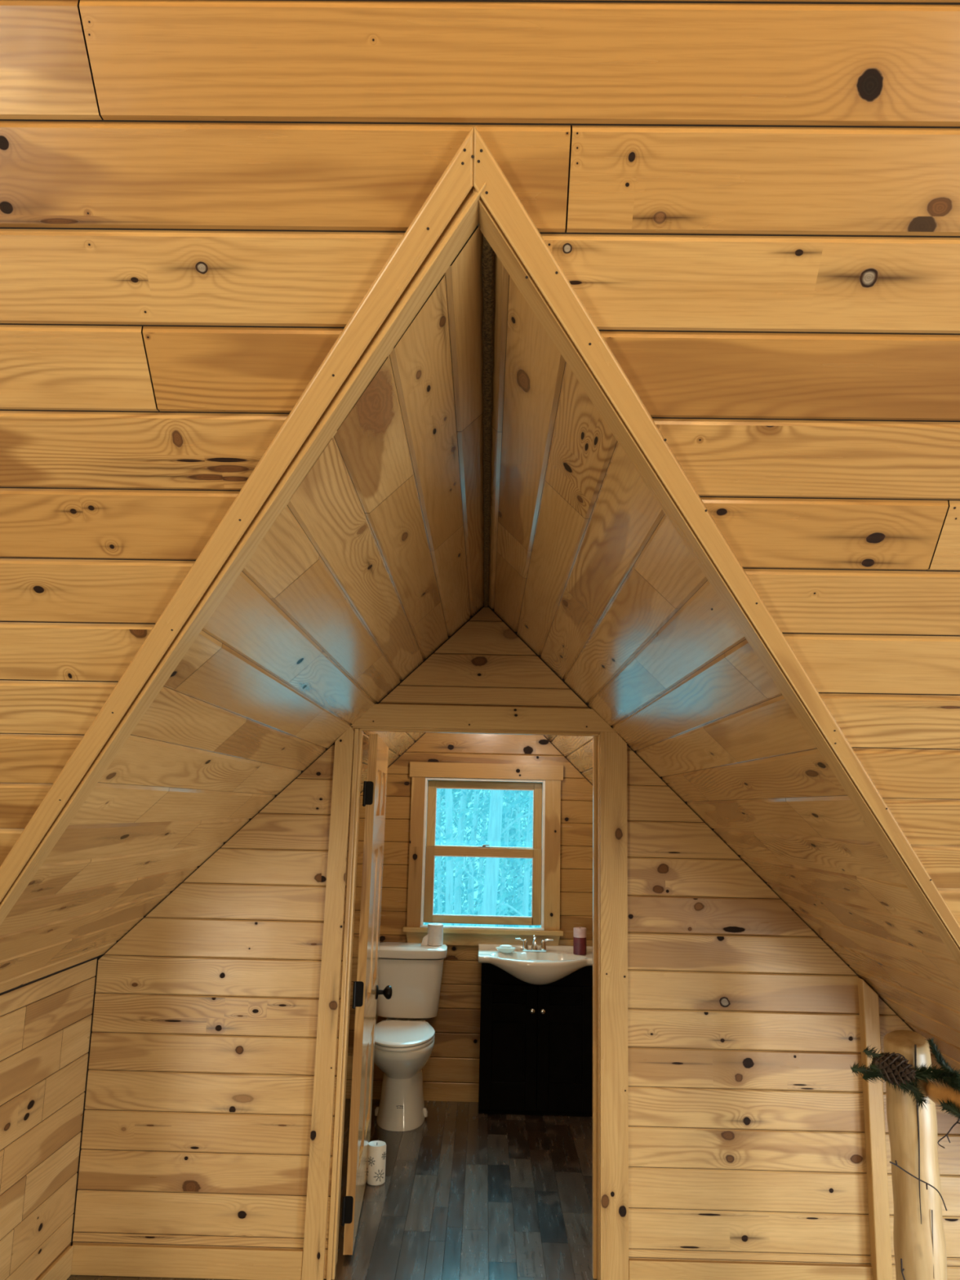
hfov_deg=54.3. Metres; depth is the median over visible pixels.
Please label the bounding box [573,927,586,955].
pillar candle
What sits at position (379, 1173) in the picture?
print
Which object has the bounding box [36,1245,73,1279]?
baseboard
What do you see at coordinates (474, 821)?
tree
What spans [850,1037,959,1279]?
garland
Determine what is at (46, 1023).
wall
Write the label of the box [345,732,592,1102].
wall
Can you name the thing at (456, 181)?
trim
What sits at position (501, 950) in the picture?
soap dish
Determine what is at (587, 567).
ceiling
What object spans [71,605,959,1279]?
wall
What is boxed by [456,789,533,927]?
tree
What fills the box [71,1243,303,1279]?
baseboard
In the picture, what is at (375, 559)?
ceiling
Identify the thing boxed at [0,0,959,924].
ceiling
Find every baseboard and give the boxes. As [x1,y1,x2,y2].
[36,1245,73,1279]
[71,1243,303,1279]
[628,1258,873,1279]
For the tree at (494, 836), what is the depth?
10.71 m
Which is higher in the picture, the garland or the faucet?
the faucet
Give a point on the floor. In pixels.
(466, 1193)
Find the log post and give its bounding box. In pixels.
[883,1030,946,1279]
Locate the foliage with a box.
[423,788,540,927]
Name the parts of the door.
casing, knob, casing, casing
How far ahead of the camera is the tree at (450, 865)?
12.69 m
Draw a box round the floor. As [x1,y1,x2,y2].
[66,1098,596,1279]
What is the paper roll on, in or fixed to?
on the toilet
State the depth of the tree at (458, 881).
14.61 m
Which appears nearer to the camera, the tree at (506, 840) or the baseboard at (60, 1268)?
the baseboard at (60, 1268)
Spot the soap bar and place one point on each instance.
(504, 946)
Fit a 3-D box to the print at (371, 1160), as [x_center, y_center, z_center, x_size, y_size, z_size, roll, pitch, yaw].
[-0.397,1.903,3.413,0.033,0.034,0.005,-4,-12,28]
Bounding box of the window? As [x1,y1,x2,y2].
[402,761,563,946]
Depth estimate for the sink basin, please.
4.27 m
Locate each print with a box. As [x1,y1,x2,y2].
[368,1156,375,1166]
[374,1168,383,1182]
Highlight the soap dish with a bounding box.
[496,946,515,952]
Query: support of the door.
in the wall at (747, 1135)
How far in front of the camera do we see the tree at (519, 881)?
17.23 m
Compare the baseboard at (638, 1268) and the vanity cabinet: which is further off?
the vanity cabinet
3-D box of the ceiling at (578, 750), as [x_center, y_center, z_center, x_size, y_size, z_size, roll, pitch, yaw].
[0.016,0.448,3.908,1.814,0.907,1.850,1,-10,1]
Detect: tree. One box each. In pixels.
[433,789,521,926]
[434,788,533,925]
[434,789,532,925]
[434,789,534,927]
[435,788,471,924]
[435,789,532,927]
[435,789,534,926]
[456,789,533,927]
[467,789,533,927]
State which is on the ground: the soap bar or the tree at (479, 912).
the tree at (479, 912)
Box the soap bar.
[499,944,512,948]
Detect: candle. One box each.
[366,1140,386,1186]
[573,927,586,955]
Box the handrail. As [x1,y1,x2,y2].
[925,1080,959,1111]
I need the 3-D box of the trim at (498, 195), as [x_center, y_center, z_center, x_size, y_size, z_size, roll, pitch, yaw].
[0.853,0.518,1.718,2.530,1.801,0.060,11,-14,-44]
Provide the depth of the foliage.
22.40 m
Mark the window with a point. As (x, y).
(544, 780)
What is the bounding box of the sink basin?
[478,934,592,984]
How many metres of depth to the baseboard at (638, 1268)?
2.70 m
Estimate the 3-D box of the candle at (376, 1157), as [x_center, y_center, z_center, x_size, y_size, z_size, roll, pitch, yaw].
[-0.382,1.921,3.439,0.070,0.135,0.070,1,-10,1]
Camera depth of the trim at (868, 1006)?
2.74 m
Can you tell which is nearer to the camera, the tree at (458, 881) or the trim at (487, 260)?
the trim at (487, 260)
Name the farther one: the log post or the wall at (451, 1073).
the wall at (451, 1073)
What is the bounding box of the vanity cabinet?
[478,963,592,1116]
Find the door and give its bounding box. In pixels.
[301,703,628,1279]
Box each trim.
[0,126,474,902]
[0,182,486,925]
[473,125,959,947]
[481,235,494,607]
[857,977,893,1279]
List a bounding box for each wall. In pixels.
[0,957,97,1279]
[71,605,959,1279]
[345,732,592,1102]
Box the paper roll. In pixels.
[421,923,443,946]
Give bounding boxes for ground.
[424,907,531,927]
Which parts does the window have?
casing, sill, sash, sash, casing, casing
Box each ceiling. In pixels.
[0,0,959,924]
[0,225,484,994]
[360,679,592,791]
[488,253,959,1073]
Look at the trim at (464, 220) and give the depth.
1.25 m
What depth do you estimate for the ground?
31.79 m
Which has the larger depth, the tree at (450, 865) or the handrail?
the tree at (450, 865)
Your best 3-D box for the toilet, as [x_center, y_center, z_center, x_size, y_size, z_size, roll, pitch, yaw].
[-0.342,1.753,4.136,0.358,0.718,0.661,1,-10,1]
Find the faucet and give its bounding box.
[515,934,553,952]
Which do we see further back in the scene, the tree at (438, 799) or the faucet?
the tree at (438, 799)
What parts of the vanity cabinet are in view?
door, knob, knob, door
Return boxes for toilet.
[373,941,447,1131]

